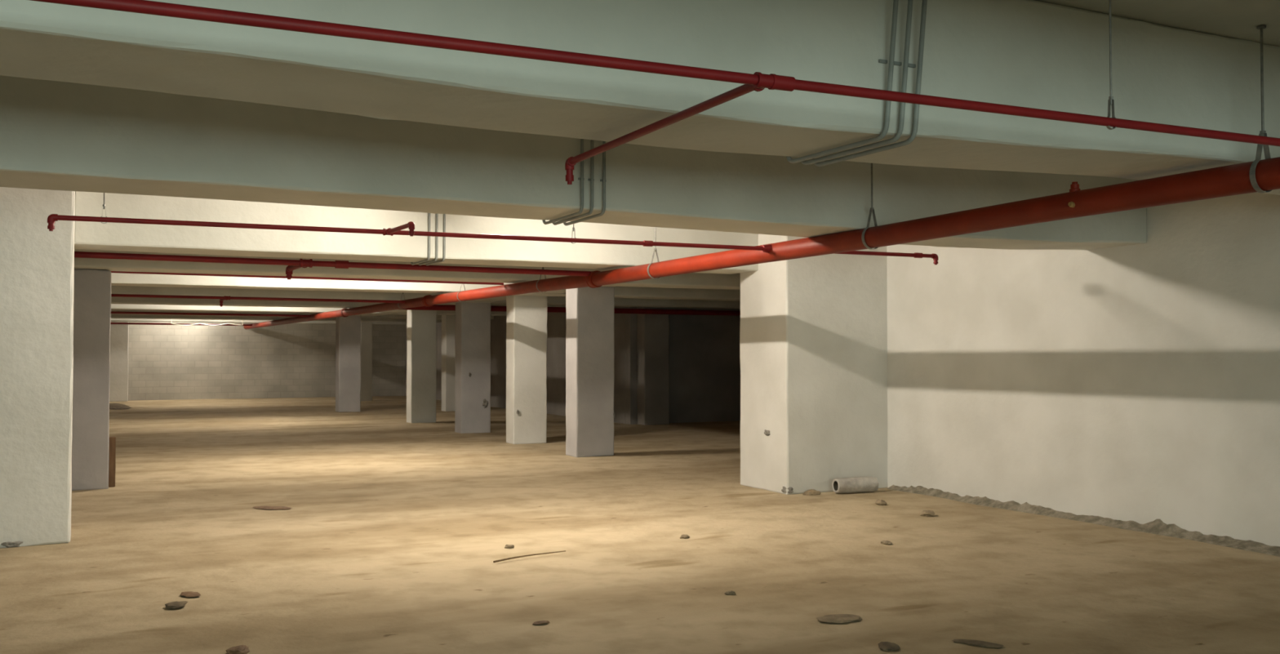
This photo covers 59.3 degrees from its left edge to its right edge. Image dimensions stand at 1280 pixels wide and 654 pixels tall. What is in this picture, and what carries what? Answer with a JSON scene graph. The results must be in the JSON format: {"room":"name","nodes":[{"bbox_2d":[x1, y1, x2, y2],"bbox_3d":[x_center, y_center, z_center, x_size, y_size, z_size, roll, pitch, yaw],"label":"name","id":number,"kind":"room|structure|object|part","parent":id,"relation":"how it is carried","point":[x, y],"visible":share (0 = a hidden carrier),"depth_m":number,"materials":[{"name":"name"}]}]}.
{"room":"parking garage","nodes":[
{"label":"parking garage","id":0,"kind":"room"},
{"bbox_2d":[128,321,405,400],"bbox_3d":[-14.864,0.839,37.096,14.852,3.125,0.255,1,-2,-27],"label":"wall","id":1,"kind":"structure","parent":0,"point":[291,360],"depth_m":37.78,"materials":[{"name":"grey brick"}]},
{"bbox_2d":[404,306,625,423],"bbox_3d":[-4.250,0.725,32.256,0.250,3.120,17.950,1,-2,-27],"label":"wall","id":2,"kind":"structure","parent":0,"point":[556,322],"depth_m":27.78,"materials":[{"name":"grey concrete"}]},
{"bbox_2d":[0,395,1279,653],"bbox_3d":[-1.825,1.857,14.858,18.750,0.014,52.250,1,-2,-27],"label":"floor","id":3,"kind":"structure","parent":0,"point":[390,537],"depth_m":8.21,"materials":[{"name":"beige concrete"}]},
{"bbox_2d":[0,186,75,547],"bbox_3d":[-5.337,0.172,9.083,1.354,3.114,0.984,1,-2,-27],"label":"concrete column","id":4,"kind":"structure","parent":3,"relation":"on","point":[37,263],"depth_m":8.85,"materials":[{"name":"white paint"}]},
{"bbox_2d":[71,269,111,490],"bbox_3d":[-6.561,0.582,12.361,1.322,2.443,0.308,1,-2,-27],"label":"concrete column","id":5,"kind":"structure","parent":3,"relation":"on","point":[91,288],"depth_m":12.44,"materials":[{"name":"grey paint"}]},
{"bbox_2d":[108,436,115,486],"bbox_3d":[-5.966,1.521,12.694,0.068,0.559,0.102,1,-2,-27],"label":"board","id":6,"kind":"object","parent":3,"relation":"on","point":[112,439],"visible":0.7,"depth_m":12.65,"materials":[{"name":"brown wood"}]},
{"bbox_2d":[109,321,128,401],"bbox_3d":[-16.761,0.800,35.582,1.008,3.111,0.659,1,-2,-27],"label":"concrete column","id":7,"kind":"structure","parent":3,"relation":"on","point":[119,333],"depth_m":35.39,"materials":[{"name":"white paint"}]},
{"bbox_2d":[109,403,132,408],"bbox_3d":[-14.955,2.222,31.828,0.886,0.076,3.920,1,-2,-30],"label":"heap","id":8,"kind":"object","parent":3,"relation":"on","point":[112,406],"visible":0.66,"depth_m":30.86,"materials":[{"name":"brown soil"}]},
{"bbox_2d":[164,600,187,608],"bbox_3d":[-2.766,1.650,6.692,0.124,0.022,0.152,0,-1,0],"label":"lump","id":9,"kind":"object","parent":3,"relation":"on","point":[176,604],"visible":1,"depth_m":6.66,"materials":[{"name":"grey stone"}]},
{"bbox_2d":[180,591,200,596],"bbox_3d":[-2.805,1.662,7.004,0.196,0.010,0.111,-1,-2,44],"label":"lump","id":10,"kind":"object","parent":3,"relation":"on","point":[188,593],"visible":1,"depth_m":6.98,"materials":[{"name":"brown stone"}]},
{"bbox_2d":[226,644,249,653],"bbox_3d":[-2.021,1.621,5.646,0.112,0.031,0.150,0,-1,-4],"label":"lump","id":11,"kind":"object","parent":3,"relation":"on","point":[241,649],"visible":1,"depth_m":5.61,"materials":[{"name":"brown stone"}]},
{"bbox_2d":[253,506,290,509],"bbox_3d":[-3.585,1.754,10.926,0.449,0.013,0.224,-1,-1,23],"label":"lump","id":12,"kind":"object","parent":3,"relation":"on","point":[255,507],"visible":1,"depth_m":10.88,"materials":[{"name":"brown stone"}]},
{"bbox_2d":[335,315,360,412],"bbox_3d":[-7.590,0.649,29.230,0.565,3.107,0.458,1,-2,-27],"label":"concrete column","id":13,"kind":"structure","parent":3,"relation":"on","point":[348,338],"depth_m":29.02,"materials":[{"name":"grey paint"}]},
{"bbox_2d":[360,321,372,400],"bbox_3d":[-8.780,0.806,35.879,0.388,3.111,0.408,1,-2,-27],"label":"concrete column","id":14,"kind":"structure","parent":3,"relation":"on","point":[366,326],"depth_m":35.69,"materials":[{"name":"white paint"}]},
{"bbox_2d":[406,309,436,422],"bbox_3d":[-4.787,0.854,24.617,0.569,2.485,0.407,1,-2,-27],"label":"concrete column","id":15,"kind":"structure","parent":3,"relation":"on","point":[421,325],"depth_m":24.44,"materials":[{"name":"white paint"}]},
{"bbox_2d":[440,315,455,411],"bbox_3d":[-4.968,0.656,29.515,0.409,3.110,0.407,1,-2,-27],"label":"concrete column","id":16,"kind":"structure","parent":3,"relation":"on","point":[448,322],"depth_m":29.31,"materials":[{"name":"white paint"}]},
{"bbox_2d":[454,302,490,433],"bbox_3d":[-3.194,0.769,21.488,0.597,2.504,0.431,1,-2,-27],"label":"concrete column","id":17,"kind":"structure","parent":3,"relation":"on","point":[473,320],"depth_m":21.32,"materials":[{"name":"grey paint"}]},
{"bbox_2d":[504,544,514,548],"bbox_3d":[-1.008,1.695,8.687,0.081,0.027,0.066,-1,-1,21],"label":"lump","id":18,"kind":"object","parent":3,"relation":"on","point":[508,546],"visible":1,"depth_m":8.67,"materials":[{"name":"grey stone"}]},
{"bbox_2d":[506,295,546,444],"bbox_3d":[-1.908,0.709,18.951,0.605,2.506,0.422,1,-2,-27],"label":"concrete column","id":19,"kind":"structure","parent":3,"relation":"on","point":[526,315],"depth_m":18.80,"materials":[{"name":"white paint"}]},
{"bbox_2d":[493,550,565,562],"bbox_3d":[-0.808,1.682,8.255,0.647,0.020,0.028,1,-2,-42],"label":"stick","id":20,"kind":"object","parent":3,"relation":"on","point":[512,557],"visible":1,"depth_m":8.22,"materials":[{"name":"brown wood"}]},
{"bbox_2d":[532,620,549,624],"bbox_3d":[-0.550,1.641,6.254,0.108,0.017,0.070,1,-2,-31],"label":"lump","id":21,"kind":"object","parent":3,"relation":"on","point":[539,622],"visible":1,"depth_m":6.23,"materials":[{"name":"stone"}]},
{"bbox_2d":[565,286,614,457],"bbox_3d":[-0.729,0.655,16.654,0.645,2.505,0.429,1,-2,-27],"label":"concrete column","id":22,"kind":"structure","parent":3,"relation":"on","point":[590,330],"depth_m":16.47,"materials":[{"name":"grey paint"}]},
{"bbox_2d":[636,306,669,425],"bbox_3d":[0.280,0.525,23.992,0.606,3.104,0.379,1,-2,-27],"label":"concrete column","id":23,"kind":"structure","parent":3,"relation":"on","point":[653,330],"depth_m":23.82,"materials":[{"name":"grey concrete"}]},
{"bbox_2d":[680,533,689,538],"bbox_3d":[0.363,1.706,9.166,0.075,0.027,0.094,-1,-2,31],"label":"lump","id":24,"kind":"object","parent":3,"relation":"on","point":[683,535],"visible":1,"depth_m":9.14,"materials":[{"name":"grey stone"}]},
{"bbox_2d":[724,590,735,595],"bbox_3d":[0.562,1.658,7.020,0.072,0.022,0.053,0,-1,9],"label":"lump","id":25,"kind":"object","parent":3,"relation":"on","point":[729,592],"visible":1,"depth_m":7.01,"materials":[{"name":"grey stone"}]},
{"bbox_2d":[802,488,820,494],"bbox_3d":[1.828,1.761,12.008,0.196,0.055,0.123,0,-1,-6],"label":"lump","id":26,"kind":"object","parent":3,"relation":"on","point":[812,491],"visible":1,"depth_m":11.96,"materials":[{"name":"beige stone"}]},
{"bbox_2d":[739,233,888,493],"bbox_3d":[1.965,0.260,12.755,1.415,3.112,0.990,1,-2,-27],"label":"concrete column","id":27,"kind":"structure","parent":3,"relation":"on","point":[813,330],"depth_m":12.35,"materials":[{"name":"white paint"}]},
{"bbox_2d":[816,613,862,622],"bbox_3d":[1.131,1.647,6.364,0.287,0.010,0.201,1,-1,-22],"label":"lump","id":28,"kind":"object","parent":3,"relation":"on","point":[833,618],"visible":1,"depth_m":6.33,"materials":[{"name":"stone"}]},
{"bbox_2d":[831,475,878,493],"bbox_3d":[2.321,1.702,12.116,0.495,0.168,0.166,0,-1,-20],"label":"cylinder","id":29,"kind":"object","parent":3,"relation":"on","point":[843,485],"visible":1,"depth_m":12.06,"materials":[{"name":"grey concrete"}]},
{"bbox_2d":[875,498,886,505],"bbox_3d":[2.406,1.744,11.193,0.105,0.053,0.127,1,-2,-37],"label":"lump","id":30,"kind":"object","parent":3,"relation":"on","point":[878,501],"visible":1,"depth_m":11.15,"materials":[{"name":"brown stone"}]},
{"bbox_2d":[880,540,892,544],"bbox_3d":[1.946,1.700,8.867,0.090,0.026,0.094,0,-1,6],"label":"lump","id":31,"kind":"object","parent":3,"relation":"on","point":[885,542],"visible":1,"depth_m":8.84,"materials":[{"name":"grey stone"}]},
{"bbox_2d":[877,641,900,650],"bbox_3d":[1.274,1.629,5.754,0.110,0.017,0.176,0,-1,5],"label":"lump","id":32,"kind":"object","parent":3,"relation":"on","point":[885,646],"visible":1,"depth_m":5.72,"materials":[{"name":"brown stone"}]},
{"bbox_2d":[920,510,934,515],"bbox_3d":[2.665,1.727,10.437,0.132,0.048,0.190,0,-1,3],"label":"lump","id":33,"kind":"object","parent":3,"relation":"on","point":[925,513],"visible":1,"depth_m":10.38,"materials":[{"name":"grey stone"}]},
{"bbox_2d":[951,639,1003,647],"bbox_3d":[1.750,1.633,5.818,0.263,0.013,0.110,-1,-2,32],"label":"lump","id":34,"kind":"object","parent":3,"relation":"on","point":[977,642],"visible":1,"depth_m":5.79,"materials":[{"name":"brown stone"}]},
{"bbox_2d":[887,484,1279,556],"bbox_3d":[4.374,1.668,9.166,0.256,0.122,7.400,1,-2,-27],"label":"rubble heap","id":35,"kind":"object","parent":3,"relation":"on","point":[1157,526],"visible":1,"depth_m":9.81,"materials":[{"name":"grey gravel"}]},
{"bbox_2d":[625,306,740,424],"bbox_3d":[1.252,0.549,24.841,3.400,3.120,0.250,1,-2,-27],"label":"wall","id":36,"kind":"structure","parent":0,"point":[704,352],"depth_m":24.70,"materials":[{"name":"black concrete"}]},
{"bbox_2d":[886,191,1279,546],"bbox_3d":[6.010,0.114,6.527,0.258,3.129,16.254,1,-2,-27],"label":"wall","id":37,"kind":"structure","parent":0,"point":[1139,383],"depth_m":9.94,"materials":[{"name":"white paint"}]},
{"bbox_2d":[1030,0,1279,47],"bbox_3d":[-3.343,-1.279,17.779,18.600,0.200,45.300,1,-2,-27],"label":"ceiling","id":38,"kind":"structure","parent":0,"point":[1233,19],"depth_m":5.29,"materials":[{"name":"concrete"}]},
{"bbox_2d":[100,191,106,223],"bbox_3d":[-3.442,-1.044,7.224,0.051,0.762,0.025,1,-2,-27],"label":"hanger","id":39,"kind":"object","parent":38,"relation":"hanging from","point":[104,205],"visible":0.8,"depth_m":7.21,"materials":[{"name":"metal"}]},
{"bbox_2d":[47,213,938,264],"bbox_3d":[-0.444,-0.639,8.265,6.977,0.123,0.607,1,-1,-24],"label":"pipe","id":40,"kind":"object","parent":39,"relation":"hanging from","point":[51,219],"visible":0.96,"depth_m":7.99,"materials":[{"name":"red metal"}]},
{"bbox_3d":[-1.651,-0.677,7.716,0.030,0.030,0.550,1,-2,-29],"label":"arm","id":41,"kind":"part","parent":40,"relation":"part of","materials":[{"name":"red paint"}]},
{"bbox_2d":[170,319,243,325],"bbox_3d":[-12.941,-0.418,33.587,2.170,0.751,0.024,0,-1,1],"label":"loose cable","id":42,"kind":"object","parent":38,"relation":"hanging from","point":[171,319],"visible":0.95,"depth_m":33.57,"materials":[{"name":"beige plastic"}]},
{"bbox_2d":[110,318,406,324],"bbox_3d":[-13.749,-0.464,34.637,14.603,0.634,0.605,1,-2,-27],"label":"concrete beam","id":43,"kind":"structure","parent":38,"relation":"attached to","point":[111,319],"depth_m":34.66,"materials":[{"name":"white concrete"}]},
{"bbox_2d":[110,314,441,322],"bbox_3d":[-12.264,-0.534,31.690,14.602,0.635,0.607,1,-2,-27],"label":"concrete beam","id":44,"kind":"structure","parent":38,"relation":"attached to","point":[112,316],"depth_m":31.67,"materials":[{"name":"white concrete"}]},
{"bbox_2d":[110,310,493,319],"bbox_3d":[-10.779,-0.603,28.745,14.603,0.635,0.605,1,-2,-27],"label":"concrete beam","id":45,"kind":"structure","parent":38,"relation":"attached to","point":[388,316],"depth_m":28.80,"materials":[{"name":"white concrete"}]},
{"bbox_2d":[110,303,506,315],"bbox_3d":[-9.295,-0.673,25.799,14.605,0.635,0.605,1,-2,-27],"label":"concrete beam","id":46,"kind":"structure","parent":38,"relation":"attached to","point":[113,306],"depth_m":25.60,"materials":[{"name":"white concrete"}]},
{"bbox_2d":[111,296,566,307],"bbox_3d":[-7.809,-0.743,22.853,14.603,0.634,0.607,1,-2,-27],"label":"concrete beam","id":47,"kind":"structure","parent":38,"relation":"attached to","point":[132,300],"depth_m":22.45,"materials":[{"name":"white concrete"}]},
{"bbox_2d":[356,313,387,316],"bbox_3d":[-6.893,-0.610,28.855,0.643,0.610,2.693,1,-2,-27],"label":"beam","id":48,"kind":"structure","parent":38,"relation":"attached to","point":[363,314],"depth_m":28.72,"materials":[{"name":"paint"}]},
{"bbox_2d":[377,309,407,312],"bbox_3d":[-5.408,-0.680,25.910,0.642,0.612,2.693,1,-2,-27],"label":"beam","id":49,"kind":"structure","parent":38,"relation":"attached to","point":[395,310],"depth_m":26.39,"materials":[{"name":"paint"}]},
{"bbox_2d":[74,249,739,289],"bbox_3d":[-1.768,-0.922,14.644,18.003,0.666,0.607,1,-2,-27],"label":"concrete beam","id":50,"kind":"structure","parent":38,"relation":"attached to","point":[691,280],"depth_m":13.64,"materials":[{"name":"white concrete"}]},
{"bbox_2d":[74,190,757,274],"bbox_3d":[-1.862,-0.995,11.294,6.848,0.679,0.609,1,-2,-27],"label":"concrete beam","id":51,"kind":"structure","parent":38,"relation":"attached to","point":[89,235],"depth_m":10.62,"materials":[{"name":"white concrete"}]},
{"bbox_2d":[111,272,739,301],"bbox_3d":[-3.321,-0.862,17.724,18.005,0.639,0.605,1,-2,-27],"label":"concrete beam","id":52,"kind":"structure","parent":38,"relation":"attached to","point":[117,278],"depth_m":16.92,"materials":[{"name":"white concrete"}]},
{"bbox_2d":[111,285,739,309],"bbox_3d":[-4.805,-0.794,20.671,18.005,0.635,0.605,1,-2,-27],"label":"concrete beam","id":53,"kind":"structure","parent":38,"relation":"attached to","point":[551,300],"depth_m":20.09,"materials":[{"name":"white concrete"}]},
{"bbox_2d":[439,302,455,305],"bbox_3d":[-3.923,-0.749,22.963,0.644,0.612,2.694,1,-2,-27],"label":"beam","id":54,"kind":"structure","parent":38,"relation":"attached to","point":[446,303],"depth_m":22.47,"materials":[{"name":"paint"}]},
{"bbox_2d":[457,284,465,302],"bbox_3d":[-2.638,-0.787,16.723,0.170,0.825,0.040,1,-2,-27],"label":"hanger","id":55,"kind":"object","parent":38,"relation":"hanging from","point":[461,284],"visible":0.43,"depth_m":16.70,"materials":[{"name":"metal"}]},
{"bbox_2d":[466,296,506,301],"bbox_3d":[-2.438,-0.819,20.017,0.643,0.611,2.692,1,-2,-27],"label":"beam","id":56,"kind":"structure","parent":38,"relation":"attached to","point":[500,298],"depth_m":20.49,"materials":[{"name":"paint"}]},
{"bbox_2d":[536,266,546,292],"bbox_3d":[-1.198,-0.847,13.866,0.170,0.840,0.040,1,-2,-27],"label":"hanger","id":57,"kind":"object","parent":38,"relation":"hanging from","point":[543,268],"visible":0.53,"depth_m":13.84,"materials":[{"name":"metal"}]},
{"bbox_2d":[0,75,1146,249],"bbox_3d":[-1.256,-1.077,7.160,12.185,0.713,0.680,1,-2,-27],"label":"concrete beam","id":58,"kind":"structure","parent":38,"relation":"attached to","point":[55,135],"depth_m":6.91,"materials":[{"name":"white concrete"}]},
{"bbox_2d":[570,223,576,243],"bbox_3d":[-0.504,-1.013,8.538,0.051,0.762,0.025,1,-2,-27],"label":"hanger","id":59,"kind":"object","parent":38,"relation":"hanging from","point":[573,228],"visible":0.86,"depth_m":8.53,"materials":[{"name":"metal"}]},
{"bbox_2d":[542,285,608,293],"bbox_3d":[-0.919,-0.891,17.004,0.643,0.611,2.843,1,-2,-27],"label":"beam","id":60,"kind":"structure","parent":38,"relation":"attached to","point":[564,290],"depth_m":18.01,"materials":[{"name":"paint"}]},
{"bbox_2d":[0,0,1279,194],"bbox_3d":[0.055,-1.146,4.563,12.185,0.697,0.679,1,-2,-27],"label":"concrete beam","id":61,"kind":"structure","parent":38,"relation":"attached to","point":[1021,53],"depth_m":4.42,"materials":[{"name":"white concrete"}]},
{"bbox_2d":[647,226,659,279],"bbox_3d":[0.153,-0.905,11.188,0.170,0.852,0.040,1,-2,-27],"label":"hanger","id":62,"kind":"object","parent":38,"relation":"hanging from","point":[655,248],"visible":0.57,"depth_m":11.18,"materials":[{"name":"metal"}]},
{"bbox_3d":[0.153,-1.041,11.191,0.013,0.580,0.012,1,-2,-27],"label":"rod","id":63,"kind":"part","parent":62,"relation":"part of","materials":[{"name":"metal"}]},
{"bbox_2d":[410,0,898,265],"bbox_3d":[-0.535,-1.058,7.727,0.215,0.711,8.236,1,-2,-27],"label":"conduit","id":64,"kind":"object","parent":38,"relation":"attached to","point":[895,13],"visible":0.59,"depth_m":4.79,"materials":[{"name":"grey metal"}]},
{"bbox_2d":[417,0,912,265],"bbox_3d":[-0.425,-1.058,7.671,0.220,0.713,8.436,1,-2,-27],"label":"conduit","id":65,"kind":"object","parent":38,"relation":"attached to","point":[909,10],"visible":0.42,"depth_m":4.82,"materials":[{"name":"grey metal"}]},
{"bbox_2d":[425,0,927,265],"bbox_3d":[-0.309,-1.058,7.617,0.210,0.716,8.635,1,-2,-27],"label":"conduit","id":66,"kind":"object","parent":38,"relation":"attached to","point":[924,3],"visible":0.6,"depth_m":4.86,"materials":[{"name":"grey metal"}]},
{"bbox_2d":[861,162,878,249],"bbox_3d":[1.683,-0.983,8.152,0.170,0.841,0.040,1,-2,-27],"label":"hanger","id":67,"kind":"object","parent":38,"relation":"hanging from","point":[872,210],"visible":0.58,"depth_m":8.14,"materials":[{"name":"metal"}]},
{"bbox_3d":[1.683,-1.119,8.156,0.013,0.568,0.012,1,-2,-27],"label":"rod","id":68,"kind":"part","parent":67,"relation":"part of","materials":[{"name":"metal"}]},
{"bbox_2d":[1106,0,1116,129],"bbox_3d":[1.749,-1.115,4.179,0.051,0.764,0.025,1,-2,-27],"label":"hanger","id":69,"kind":"object","parent":38,"relation":"hanging from","point":[1110,101],"visible":1,"depth_m":4.17,"materials":[{"name":"metal"}]},
{"bbox_2d":[29,0,1279,184],"bbox_3d":[-0.924,-0.730,3.751,8.511,0.124,1.781,1,-2,-27],"label":"pipe","id":70,"kind":"object","parent":69,"relation":"hanging from","point":[757,82],"visible":1,"depth_m":3.40,"materials":[{"name":"red metal"}]},
{"bbox_3d":[0.038,-0.755,4.282,0.030,0.030,1.661,1,-2,-25],"label":"arm","id":71,"kind":"part","parent":70,"relation":"part of","materials":[{"name":"red paint"}]},
{"bbox_3d":[1.749,-1.162,4.180,0.008,0.671,0.008,1,-2,-27],"label":"rod","id":72,"kind":"part","parent":69,"relation":"part of","materials":[{"name":"metal"}]},
{"bbox_2d":[1249,25,1271,193],"bbox_3d":[3.033,-1.059,5.474,0.170,0.814,0.040,1,-2,-27],"label":"hanger","id":73,"kind":"object","parent":38,"relation":"hanging from","point":[1263,133],"visible":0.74,"depth_m":5.47,"materials":[{"name":"metal"}]},
{"bbox_2d":[244,156,1279,328],"bbox_3d":[-3.203,-0.439,17.830,0.195,0.262,44.500,1,-2,-27],"label":"pipe","id":74,"kind":"object","parent":73,"relation":"hanging from","point":[1230,180],"visible":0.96,"depth_m":7.44,"materials":[{"name":"red metal"}]},
{"bbox_2d":[110,322,252,325],"bbox_3d":[-16.180,-0.114,34.019,8.510,0.076,0.056,1,-2,-27],"label":"pipe","id":75,"kind":"object","parent":74,"relation":"attached to","point":[135,323],"visible":0.51,"depth_m":34.77,"materials":[{"name":"metal"}]},
{"bbox_2d":[110,311,311,316],"bbox_3d":[-11.725,-0.323,25.181,8.510,0.070,0.050,1,-2,-27],"label":"pipe","id":76,"kind":"object","parent":74,"relation":"attached to","point":[111,312],"visible":0.68,"depth_m":26.03,"materials":[{"name":"metal"}]},
{"bbox_2d":[111,293,405,306],"bbox_3d":[-8.021,-0.436,17.831,8.510,0.148,0.884,1,-2,-27],"label":"pipe","id":77,"kind":"object","parent":74,"relation":"attached to","point":[222,298],"visible":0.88,"depth_m":18.29,"materials":[{"name":"metal"}]},
{"bbox_2d":[111,271,503,284],"bbox_3d":[-5.622,-0.629,13.075,8.510,0.050,0.032,1,-2,-27],"label":"pipe","id":78,"kind":"object","parent":74,"relation":"attached to","point":[145,273],"visible":0.7,"depth_m":13.95,"materials":[{"name":"red metal"}]},
{"bbox_2d":[74,251,591,279],"bbox_3d":[-4.561,-0.607,10.967,8.511,0.164,0.980,1,-2,-27],"label":"pipe","id":79,"kind":"object","parent":74,"relation":"attached to","point":[293,264],"visible":0.94,"depth_m":11.22,"materials":[{"name":"red metal"}]},
{"bbox_3d":[-3.515,-0.625,11.527,0.052,0.053,0.850,1,-2,-28],"label":"arm","id":80,"kind":"part","parent":79,"relation":"part of","materials":[{"name":"red paint"}]},
{"bbox_2d":[402,304,739,315],"bbox_3d":[-0.869,-0.338,23.070,8.760,0.110,0.110,1,-2,-27],"label":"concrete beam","id":81,"kind":"structure","parent":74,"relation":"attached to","point":[435,307],"depth_m":23.43,"materials":[{"name":"red paint"}]},
{"bbox_3d":[3.033,-1.462,5.484,0.040,0.010,0.040,1,-2,-27],"label":"anchor plate","id":82,"kind":"part","parent":73,"relation":"part of","materials":[{"name":"metal"}]},
{"bbox_3d":[3.033,-1.196,5.478,0.013,0.542,0.012,1,-2,-27],"label":"rod","id":83,"kind":"part","parent":73,"relation":"part of","materials":[{"name":"metal"}]}
]}

